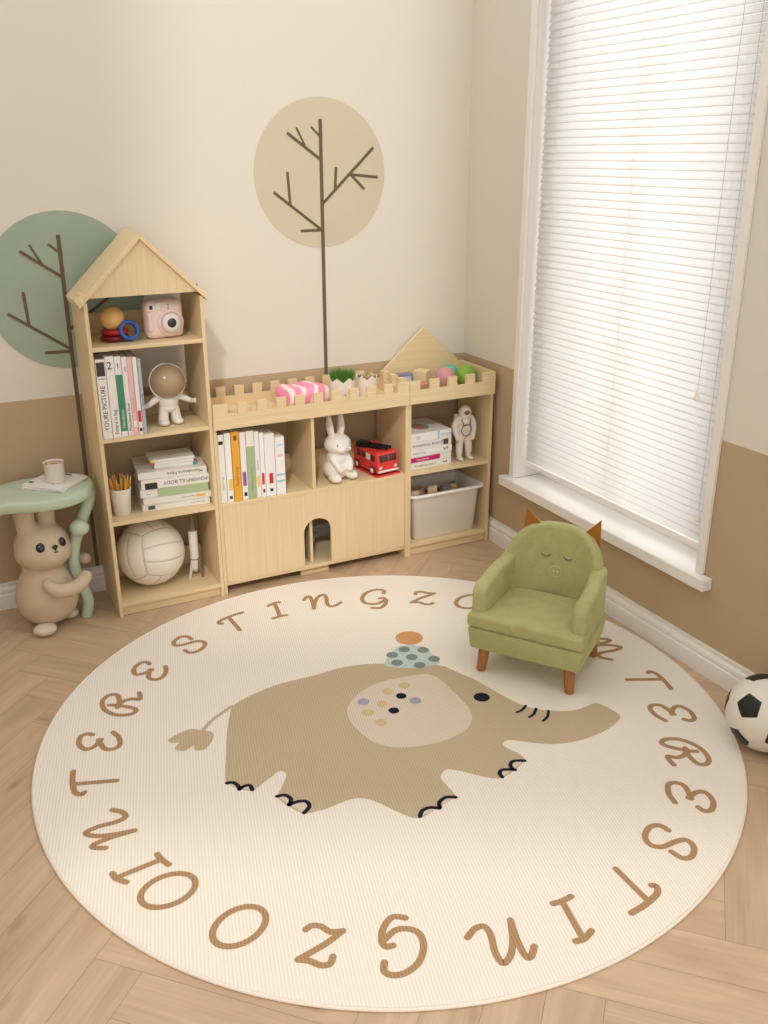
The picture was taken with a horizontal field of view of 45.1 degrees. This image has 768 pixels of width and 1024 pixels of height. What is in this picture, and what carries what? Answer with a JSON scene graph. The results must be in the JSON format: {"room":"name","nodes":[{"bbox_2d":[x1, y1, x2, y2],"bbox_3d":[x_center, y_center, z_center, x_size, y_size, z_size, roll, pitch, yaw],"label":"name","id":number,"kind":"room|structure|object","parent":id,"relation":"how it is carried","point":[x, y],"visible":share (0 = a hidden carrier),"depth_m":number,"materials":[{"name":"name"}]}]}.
{"room":"children's room","nodes":[
{"label":"children's room","id":0,"kind":"room"},
{"bbox_2d":[0,0,473,583],"bbox_3d":[-1.044,-0.983,3.230,3.380,2.750,0.180,-11,24,-25],"label":"wall","id":1,"kind":"structure","parent":0,"point":[148,118],"depth_m":3.33,"materials":[{"name":"paint"}]},
{"bbox_2d":[0,210,143,565],"bbox_3d":[-1.092,-0.401,3.319,0.531,1.298,0.003,-11,24,-25],"label":"wall decal","id":2,"kind":"object","parent":1,"relation":"attached to","point":[43,255],"visible":0.77,"depth_m":3.15},
{"bbox_2d":[0,523,329,610],"bbox_3d":[-1.083,0.253,3.569,3.184,0.101,0.015,-11,24,-25],"label":"baseboard","id":3,"kind":"structure","parent":1,"relation":"attached to","point":[97,583],"depth_m":3.54,"materials":[{"name":"white wood"}]},
{"bbox_2d":[254,97,383,522],"bbox_3d":[-0.233,-0.732,3.657,0.529,1.666,0.003,-11,24,-25],"label":"wall decal","id":4,"kind":"object","parent":1,"relation":"attached to","point":[319,163],"visible":1,"depth_m":3.45},
{"bbox_2d":[0,539,767,1023],"bbox_3d":[-0.087,1.027,1.775,3.200,0.050,4.400,-11,24,-25],"label":"floor","id":5,"kind":"structure","parent":0,"point":[59,964],"depth_m":2.00,"materials":[{"name":"brown wood"}]},
{"bbox_2d":[0,473,94,636],"bbox_3d":[-1.220,0.165,3.246,0.452,0.500,0.315,-11,24,-25],"label":"side table","id":6,"kind":"object","parent":5,"relation":"on","point":[51,579],"visible":0.98,"depth_m":3.19,"materials":[{"name":"beige plastic"}]},
{"bbox_2d":[22,478,87,492],"bbox_3d":[-1.150,-0.102,3.231,0.160,0.007,0.156,5,22,14],"label":"magazine","id":7,"kind":"object","parent":6,"relation":"on","point":[27,488],"visible":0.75,"depth_m":3.17,"materials":[{"name":"white paper"}]},
{"bbox_2d":[21,473,87,490],"bbox_3d":[-1.150,-0.109,3.229,0.160,0.007,0.156,7,22,19],"label":"magazine","id":8,"kind":"object","parent":7,"relation":"on","point":[40,482],"visible":0.85,"depth_m":3.20,"materials":[{"name":"white paper"}]},
{"bbox_2d":[43,459,64,483],"bbox_3d":[-1.141,-0.140,3.203,0.071,0.071,0.071,-11,24,-25],"label":"coffee cup","id":9,"kind":"object","parent":8,"relation":"on","point":[53,468],"visible":1,"depth_m":3.18,"materials":[{"name":"white ceramic"}]},
{"bbox_2d":[66,229,224,617],"bbox_3d":[-0.847,-0.310,3.308,0.438,1.338,0.266,-11,24,-25],"label":"bookcase","id":10,"kind":"object","parent":5,"relation":"on","point":[130,265],"visible":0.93,"depth_m":3.26,"materials":[{"name":"brown wood"}]},
{"bbox_2d":[93,352,112,438],"bbox_3d":[-0.979,-0.405,3.170,0.032,0.271,0.191,-11,24,-25],"label":"book","id":11,"kind":"object","parent":10,"relation":"on","point":[100,373],"visible":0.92,"depth_m":3.09,"materials":[{"name":"white paper"}]},
{"bbox_2d":[97,351,121,437],"bbox_3d":[-0.952,-0.414,3.182,0.028,0.279,0.191,-11,24,-25],"label":"book","id":12,"kind":"object","parent":10,"relation":"on","point":[108,358],"visible":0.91,"depth_m":3.10,"materials":[{"name":"white paper"}]},
{"bbox_2d":[100,334,128,341],"bbox_3d":[-0.915,-0.594,3.141,0.095,0.022,0.095,-11,24,-25],"label":"toy","id":13,"kind":"object","parent":10,"relation":"on","point":[104,338],"visible":0.73,"depth_m":3.10,"materials":[{"name":"red plastic"}]},
{"bbox_2d":[101,327,128,335],"bbox_3d":[-0.912,-0.613,3.132,0.092,0.020,0.092,-11,24,-25],"label":"toy","id":14,"kind":"object","parent":13,"relation":"on","point":[104,331],"visible":0.69,"depth_m":3.10,"materials":[{"name":"red plastic"}]},
{"bbox_2d":[100,306,124,329],"bbox_3d":[-0.916,-0.652,3.115,0.081,0.081,0.081,-11,24,-25],"label":"ball","id":15,"kind":"object","parent":14,"relation":"on","point":[111,317],"visible":0.88,"depth_m":3.09,"materials":[{"name":"orange plastic"}]},
{"bbox_2d":[108,351,127,436],"bbox_3d":[-0.928,-0.417,3.193,0.022,0.276,0.191,-11,24,-25],"label":"book","id":16,"kind":"object","parent":10,"relation":"on","point":[116,358],"visible":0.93,"depth_m":3.11,"materials":[{"name":"green paper"}]},
{"bbox_2d":[109,484,130,516],"bbox_3d":[-0.940,-0.041,3.307,0.077,0.100,0.077,-11,24,-25],"label":"pencil cup","id":17,"kind":"object","parent":10,"relation":"on","point":[121,500],"visible":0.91,"depth_m":3.28,"materials":[{"name":"white ceramic"}]},
{"bbox_2d":[114,350,133,435],"bbox_3d":[-0.910,-0.419,3.202,0.018,0.272,0.191,-11,24,-25],"label":"book","id":18,"kind":"object","parent":10,"relation":"on","point":[122,357],"visible":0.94,"depth_m":3.12,"materials":[{"name":"white paper"}]},
{"bbox_2d":[118,350,138,434],"bbox_3d":[-0.894,-0.421,3.210,0.016,0.270,0.191,-11,24,-25],"label":"book","id":19,"kind":"object","parent":10,"relation":"on","point":[128,358],"visible":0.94,"depth_m":3.13,"materials":[{"name":"paper"}]},
{"bbox_2d":[118,320,139,340],"bbox_3d":[-0.860,-0.612,3.115,0.070,0.070,0.044,-11,24,-25],"label":"toy","id":20,"kind":"object","parent":10,"relation":"on","point":[130,322],"visible":1,"depth_m":3.11,"materials":[{"name":"blue plastic"}]},
{"bbox_2d":[123,350,143,434],"bbox_3d":[-0.879,-0.423,3.218,0.014,0.268,0.190,-11,24,-25],"label":"book","id":21,"kind":"object","parent":10,"relation":"on","point":[133,358],"visible":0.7,"depth_m":3.14,"materials":[{"name":"white paper"}]},
{"bbox_2d":[127,350,146,433],"bbox_3d":[-0.866,-0.422,3.225,0.012,0.262,0.191,-11,24,-25],"label":"book","id":22,"kind":"object","parent":10,"relation":"on","point":[137,358],"visible":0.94,"depth_m":3.15,"materials":[{"name":"paper"}]},
{"bbox_2d":[116,519,184,584],"bbox_3d":[-0.880,0.150,3.487,0.251,0.251,0.251,-11,24,-25],"label":"volleyball","id":23,"kind":"object","parent":10,"relation":"on","point":[152,552],"visible":0.98,"depth_m":3.40,"materials":[{"name":"leather"}]},
{"bbox_2d":[142,297,183,338],"bbox_3d":[-0.755,-0.663,3.168,0.132,0.131,0.080,-13,25,-29],"label":"camera","id":24,"kind":"object","parent":10,"relation":"on","point":[162,317],"visible":1,"depth_m":3.14,"materials":[{"name":"pink plastic"}]},
{"bbox_2d":[145,363,195,425],"bbox_3d":[-0.759,-0.414,3.261,0.144,0.221,0.142,5,22,13],"label":"toy astronaut","id":25,"kind":"object","parent":10,"relation":"on","point":[166,381],"visible":0.99,"depth_m":3.23,"materials":[{"name":"white plastic"}]},
{"bbox_2d":[135,492,209,511],"bbox_3d":[-0.795,-0.062,3.465,0.245,0.024,0.206,-8,23,-20],"label":"book","id":26,"kind":"object","parent":10,"relation":"on","point":[204,500],"visible":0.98,"depth_m":3.38,"materials":[{"name":"white paper"}]},
{"bbox_2d":[134,483,210,505],"bbox_3d":[-0.792,-0.085,3.454,0.245,0.025,0.206,-9,23,-22],"label":"book","id":27,"kind":"object","parent":26,"relation":"on","point":[201,494],"visible":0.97,"depth_m":3.37,"materials":[{"name":"white paper"}]},
{"bbox_2d":[133,474,208,498],"bbox_3d":[-0.796,-0.113,3.446,0.245,0.031,0.206,-8,23,-19],"label":"book","id":28,"kind":"object","parent":27,"relation":"on","point":[197,487],"visible":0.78,"depth_m":3.36,"materials":[{"name":"paper"}]},
{"bbox_2d":[133,471,208,489],"bbox_3d":[-0.793,-0.144,3.433,0.245,0.036,0.206,-9,23,-21],"label":"book","id":29,"kind":"object","parent":28,"relation":"on","point":[149,484],"visible":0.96,"depth_m":3.34,"materials":[{"name":"white paper"}]},
{"bbox_2d":[131,451,206,480],"bbox_3d":[-0.798,-0.174,3.421,0.245,0.026,0.206,-8,23,-19],"label":"book","id":30,"kind":"object","parent":29,"relation":"on","point":[141,466],"visible":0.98,"depth_m":3.35,"materials":[{"name":"white paper"}]},
{"bbox_2d":[148,460,195,468],"bbox_3d":[-0.780,-0.188,3.400,0.160,0.012,0.105,-8,22,-18],"label":"notebook","id":31,"kind":"object","parent":30,"relation":"on","point":[189,462],"visible":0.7,"depth_m":3.35,"materials":[{"name":"white paper"}]},
{"bbox_2d":[151,451,196,465],"bbox_3d":[-0.780,-0.199,3.398,0.160,0.011,0.105,-8,23,-20],"label":"notebook","id":32,"kind":"object","parent":31,"relation":"on","point":[194,458],"visible":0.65,"depth_m":3.35,"materials":[{"name":"white paper"}]},
{"bbox_2d":[145,447,193,462],"bbox_3d":[-0.787,-0.209,3.393,0.160,0.010,0.105,-9,23,-22],"label":"notebook","id":33,"kind":"object","parent":32,"relation":"on","point":[181,453],"visible":1,"depth_m":3.37,"materials":[{"name":"white paper"}]},
{"bbox_2d":[188,515,203,578],"bbox_3d":[-0.730,0.128,3.542,0.057,0.250,0.057,-6,22,-16],"label":"toy rocket","id":34,"kind":"object","parent":10,"relation":"on","point":[194,564],"visible":1,"depth_m":3.54,"materials":[{"name":"white plastic"}]},
{"bbox_2d":[210,370,409,594],"bbox_3d":[-0.311,-0.134,3.665,0.791,0.747,0.268,-11,24,-25],"label":"shelf unit","id":35,"kind":"object","parent":5,"relation":"on","point":[366,515],"visible":0.74,"depth_m":3.59,"materials":[{"name":"brown wood"}]},
{"bbox_2d":[217,431,227,502],"bbox_3d":[-0.632,-0.184,3.450,0.024,0.262,0.186,-11,24,-25],"label":"book","id":36,"kind":"object","parent":35,"relation":"on","point":[220,442],"visible":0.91,"depth_m":3.37,"materials":[{"name":"white paper"}]},
{"bbox_2d":[219,430,233,502],"bbox_3d":[-0.609,-0.190,3.460,0.023,0.266,0.185,-11,24,-25],"label":"book","id":37,"kind":"object","parent":35,"relation":"on","point":[226,435],"visible":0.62,"depth_m":3.38,"materials":[{"name":"white paper"}]},
{"bbox_2d":[226,428,242,500],"bbox_3d":[-0.583,-0.196,3.471,0.030,0.268,0.186,-11,24,-25],"label":"book","id":38,"kind":"object","parent":35,"relation":"on","point":[234,437],"visible":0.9,"depth_m":3.39,"materials":[{"name":"orange paper"}]},
{"bbox_2d":[228,404,251,413],"bbox_3d":[-0.546,-0.380,3.445,0.090,0.030,0.060,-13,25,-30],"label":"wooden block","id":39,"kind":"object","parent":35,"relation":"on","point":[231,408],"visible":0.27,"depth_m":3.42,"materials":[{"name":"brown wood"}]},
{"bbox_2d":[235,428,248,499],"bbox_3d":[-0.557,-0.197,3.483,0.022,0.262,0.185,-11,24,-25],"label":"book","id":40,"kind":"object","parent":35,"relation":"on","point":[242,446],"visible":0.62,"depth_m":3.40,"materials":[{"name":"white paper"}]},
{"bbox_2d":[240,427,256,498],"bbox_3d":[-0.532,-0.202,3.494,0.030,0.263,0.186,-11,24,-25],"label":"book","id":41,"kind":"object","parent":35,"relation":"on","point":[249,440],"visible":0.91,"depth_m":3.41,"materials":[{"name":"green paper"}]},
{"bbox_2d":[249,426,261,497],"bbox_3d":[-0.510,-0.204,3.504,0.018,0.258,0.186,-11,24,-25],"label":"book","id":42,"kind":"object","parent":35,"relation":"on","point":[255,432],"visible":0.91,"depth_m":3.43,"materials":[{"name":"white paper"}]},
{"bbox_2d":[252,426,265,496],"bbox_3d":[-0.493,-0.203,3.513,0.016,0.250,0.185,-11,24,-25],"label":"book","id":43,"kind":"object","parent":35,"relation":"on","point":[260,434],"visible":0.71,"depth_m":3.44,"materials":[{"name":"white paper"}]},
{"bbox_2d":[254,425,276,495],"bbox_3d":[-0.466,-0.204,3.526,0.039,0.243,0.185,-11,24,-25],"label":"book","id":44,"kind":"object","parent":35,"relation":"on","point":[268,436],"visible":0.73,"depth_m":3.45,"materials":[{"name":"white paper"}]},
{"bbox_2d":[267,399,275,408],"bbox_3d":[-0.439,-0.410,3.515,0.069,0.035,0.030,-6,22,-14],"label":"wooden block","id":45,"kind":"object","parent":35,"relation":"on","point":[270,404],"visible":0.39,"depth_m":3.50,"materials":[{"name":"brown wood"}]},
{"bbox_2d":[264,424,285,494],"bbox_3d":[-0.430,-0.203,3.545,0.037,0.226,0.185,-11,24,-25],"label":"book","id":46,"kind":"object","parent":35,"relation":"on","point":[278,438],"visible":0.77,"depth_m":3.47,"materials":[{"name":"white paper"}]},
{"bbox_2d":[275,381,329,405],"bbox_3d":[-0.315,-0.459,3.578,0.196,0.080,0.140,-15,26,-34],"label":"cushion","id":47,"kind":"object","parent":35,"relation":"on","point":[307,388],"visible":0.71,"depth_m":3.53,"materials":[{"name":"pink fabric"}]},
{"bbox_2d":[323,414,357,482],"bbox_3d":[-0.185,-0.255,3.629,0.125,0.264,0.139,-18,27,-37],"label":"rabbit figurine","id":48,"kind":"object","parent":35,"relation":"on","point":[338,464],"visible":0.99,"depth_m":3.60,"materials":[{"name":"white plastic"}]},
{"bbox_2d":[328,366,354,398],"bbox_3d":[-0.164,-0.499,3.607,0.112,0.134,0.116,-16,26,-35],"label":"potted grass","id":49,"kind":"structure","parent":35,"relation":"on","point":[343,380],"depth_m":3.57,"materials":[{"name":"plant"}]},
{"bbox_2d":[330,378,353,398],"bbox_3d":[-0.163,-0.483,3.613,0.096,0.098,0.096,-16,26,-35],"label":"flower pot","id":50,"kind":"object","parent":35,"relation":"on","point":[343,384],"depth_m":3.57,"materials":[{"name":"white ceramic"}]},
{"bbox_2d":[356,372,376,396],"bbox_3d":[-0.067,-0.504,3.669,0.085,0.096,0.082,-13,25,-30],"label":"succulents","id":51,"kind":"object","parent":35,"relation":"on","point":[365,379],"visible":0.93,"depth_m":3.64,"materials":[{"name":"ceramic"}]},
{"bbox_2d":[353,439,400,477],"bbox_3d":[-0.034,-0.228,3.756,0.122,0.118,0.185,-14,25,-32],"label":"fire truck","id":52,"kind":"object","parent":35,"relation":"on","point":[374,458],"visible":0.98,"depth_m":3.71,"materials":[{"name":"plastic"}]},
{"bbox_2d":[31,575,747,1011],"bbox_3d":[0.014,0.618,2.746,2.002,0.009,2.002,8,23,21],"label":"round rug","id":53,"kind":"object","parent":5,"relation":"on","point":[314,793],"visible":0.94,"depth_m":2.40,"materials":[{"name":"beige carpet"}]},
{"bbox_2d":[467,507,607,694],"bbox_3d":[0.511,0.270,2.970,0.380,0.474,0.353,11,24,26],"label":"armchair","id":54,"kind":"object","parent":53,"relation":"on","point":[542,601],"visible":1,"depth_m":2.94,"materials":[{"name":"green fabric"}]},
{"bbox_2d":[467,587,587,651],"bbox_3d":[0.490,0.331,2.952,0.380,0.048,0.266,11,24,26],"label":"seat cushion","id":55,"kind":"object","parent":54,"relation":"on","point":[536,617],"depth_m":2.90,"materials":[{"name":"green fabric"}]},
{"bbox_2d":[382,327,495,556],"bbox_3d":[0.219,-0.304,3.886,0.395,0.901,0.268,-11,24,-25],"label":"corner shelf unit","id":56,"kind":"object","parent":5,"relation":"on","point":[423,350],"visible":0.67,"depth_m":3.86,"materials":[{"name":"brown wood"}]},
{"bbox_2d":[394,372,412,381],"bbox_3d":[0.081,-0.535,3.790,0.072,0.066,0.033,-7,22,-17],"label":"box","id":57,"kind":"object","parent":56,"relation":"on","point":[408,375],"visible":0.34,"depth_m":3.78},
{"bbox_2d":[413,368,430,381],"bbox_3d":[0.158,-0.557,3.839,0.058,0.070,0.058,9,23,23],"label":"cube","id":58,"kind":"object","parent":56,"relation":"on","point":[422,374],"visible":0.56,"depth_m":3.81,"materials":[{"name":"brown wood"}]},
{"bbox_2d":[420,381,428,388],"bbox_3d":[0.158,-0.498,3.721,0.048,0.046,0.048,-16,26,-35],"label":"cube","id":59,"kind":"object","parent":56,"relation":"on","point":[423,384],"visible":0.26,"depth_m":3.70,"materials":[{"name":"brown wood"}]},
{"bbox_2d":[411,457,450,469],"bbox_3d":[0.143,-0.231,3.893,0.200,0.026,0.206,-12,24,-27],"label":"book","id":60,"kind":"object","parent":56,"relation":"on","point":[447,460],"visible":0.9,"depth_m":3.81,"materials":[{"name":"white paper"}]},
{"bbox_2d":[411,451,450,463],"bbox_3d":[0.141,-0.256,3.884,0.200,0.027,0.206,-12,24,-28],"label":"book","id":61,"kind":"object","parent":60,"relation":"on","point":[446,454],"visible":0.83,"depth_m":3.80,"materials":[{"name":"paper"}]},
{"bbox_2d":[411,444,451,457],"bbox_3d":[0.145,-0.283,3.873,0.200,0.028,0.206,-12,24,-27],"label":"book","id":62,"kind":"object","parent":61,"relation":"on","point":[448,447],"visible":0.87,"depth_m":3.79,"materials":[{"name":"white paper"}]},
{"bbox_2d":[411,437,450,450],"bbox_3d":[0.141,-0.311,3.863,0.200,0.030,0.206,-12,24,-28],"label":"book","id":63,"kind":"object","parent":62,"relation":"on","point":[443,441],"visible":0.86,"depth_m":3.78,"materials":[{"name":"white paper"}]},
{"bbox_2d":[411,417,453,443],"bbox_3d":[0.147,-0.344,3.852,0.216,0.038,0.206,-12,24,-27],"label":"book","id":64,"kind":"object","parent":63,"relation":"on","point":[423,428],"visible":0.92,"depth_m":3.79,"materials":[{"name":"white paper"}]},
{"bbox_2d":[411,424,428,428],"bbox_3d":[0.149,-0.353,3.826,0.076,0.001,0.076,-12,24,-27],"label":"art","id":65,"kind":"object","parent":64,"relation":"on","point":[413,426],"depth_m":3.83},
{"bbox_2d":[435,367,455,386],"bbox_3d":[0.253,-0.555,3.810,0.087,0.087,0.087,-11,24,-25],"label":"ball","id":66,"kind":"object","parent":56,"relation":"on","point":[442,373],"visible":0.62,"depth_m":3.78,"materials":[{"name":"pink plastic"}]},
{"bbox_2d":[410,469,483,539],"bbox_3d":[0.219,-0.029,3.993,0.362,0.210,0.243,-11,24,-25],"label":"storage bin","id":67,"kind":"object","parent":56,"relation":"on","point":[434,514],"visible":0.67,"depth_m":3.92,"materials":[{"name":"plastic"}]},
{"bbox_3d":[0.214,-0.007,4.001,0.076,0.150,0.140,-11,24,-25],"label":"toy box","id":68,"kind":"object","parent":67,"relation":"in","visible":0},
{"bbox_2d":[428,485,436,493],"bbox_3d":[0.208,-0.095,3.958,0.040,0.045,0.044,1,21,4],"label":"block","id":69,"kind":"object","parent":68,"relation":"on","point":[431,488],"visible":0.7,"depth_m":3.94,"materials":[{"name":"brown wood"}]},
{"bbox_3d":[0.290,-0.021,4.037,0.076,0.150,0.140,-11,24,-25],"label":"toy box","id":70,"kind":"object","parent":67,"relation":"in","visible":0},
{"bbox_2d":[440,484,449,490],"bbox_3d":[0.263,-0.096,3.975,0.034,0.034,0.034,-10,23,-23],"label":"cube","id":71,"kind":"object","parent":70,"relation":"on","point":[442,487],"visible":0.51,"depth_m":3.96,"materials":[{"name":"grey wood"}]},
{"bbox_2d":[449,481,457,489],"bbox_3d":[0.299,-0.110,4.008,0.040,0.036,0.040,17,27,37],"label":"barrel","id":72,"kind":"object","parent":70,"relation":"on","point":[453,485],"visible":0.61,"depth_m":3.99,"materials":[{"name":"beige wood"}]},
{"bbox_3d":[0.137,0.007,3.965,0.076,0.150,0.140,-11,24,-25],"label":"toy box","id":73,"kind":"object","parent":67,"relation":"in","visible":0},
{"bbox_2d":[411,490,419,495],"bbox_3d":[0.132,-0.072,3.913,0.040,0.036,0.040,-17,27,-36],"label":"barrel","id":74,"kind":"object","parent":73,"relation":"on","point":[413,492],"visible":0.55,"depth_m":3.90,"materials":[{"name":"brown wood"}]},
{"bbox_2d":[414,486,424,494],"bbox_3d":[0.152,-0.089,3.960,0.034,0.034,0.034,12,24,28],"label":"cube","id":75,"kind":"object","parent":73,"relation":"on","point":[421,489],"visible":0.56,"depth_m":3.95,"materials":[{"name":"brown wood"}]},
{"bbox_2d":[444,364,456,371],"bbox_3d":[0.277,-0.587,3.909,0.075,0.075,0.075,-11,24,-25],"label":"ball","id":76,"kind":"object","parent":56,"relation":"on","point":[451,366],"visible":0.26,"depth_m":3.88,"materials":[{"name":"teal plastic"}]},
{"bbox_2d":[451,405,476,460],"bbox_3d":[0.333,-0.335,3.872,0.114,0.234,0.078,-9,23,-21],"label":"figurine","id":77,"kind":"object","parent":56,"relation":"on","point":[464,425],"visible":1,"depth_m":3.85,"materials":[{"name":"white paint"}]},
{"bbox_2d":[455,364,475,383],"bbox_3d":[0.340,-0.571,3.850,0.087,0.087,0.087,-11,24,-25],"label":"ball","id":78,"kind":"object","parent":56,"relation":"on","point":[464,369],"visible":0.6,"depth_m":3.82,"materials":[{"name":"green plastic"}]},
{"bbox_2d":[725,674,767,751],"bbox_3d":[1.070,0.563,2.592,0.215,0.215,0.216,-12,24,-27],"label":"soccer ball","id":79,"kind":"object","parent":5,"relation":"on","point":[746,704],"visible":1,"depth_m":2.54,"materials":[{"name":"white leather"}]},
{"bbox_2d":[464,0,767,673],"bbox_3d":[1.191,-0.673,2.411,0.180,2.750,3.400,-11,24,-25],"label":"wall","id":80,"kind":"structure","parent":0,"point":[731,617],"depth_m":3.28,"materials":[{"name":"paint"}]},
{"bbox_2d":[488,515,754,691],"bbox_3d":[1.109,0.531,2.832,0.015,0.101,3.400,-11,24,-25],"label":"baseboard","id":81,"kind":"structure","parent":80,"relation":"attached to","point":[710,663],"depth_m":3.11,"materials":[{"name":"white wood"}]},
{"bbox_2d":[499,0,767,591],"bbox_3d":[0.824,-0.900,3.042,0.210,2.040,1.149,-11,24,-25],"label":"window","id":82,"kind":"structure","parent":80,"relation":"in","point":[682,561],"depth_m":3.27,"materials":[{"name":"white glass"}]},
{"bbox_2d":[525,0,767,548],"bbox_3d":[0.801,-0.924,3.020,0.048,1.916,1.003,-11,24,-25],"label":"window blind","id":83,"kind":"object","parent":82,"relation":"attached to","point":[641,202],"visible":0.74,"depth_m":3.01,"materials":[{"name":"white plastic"}]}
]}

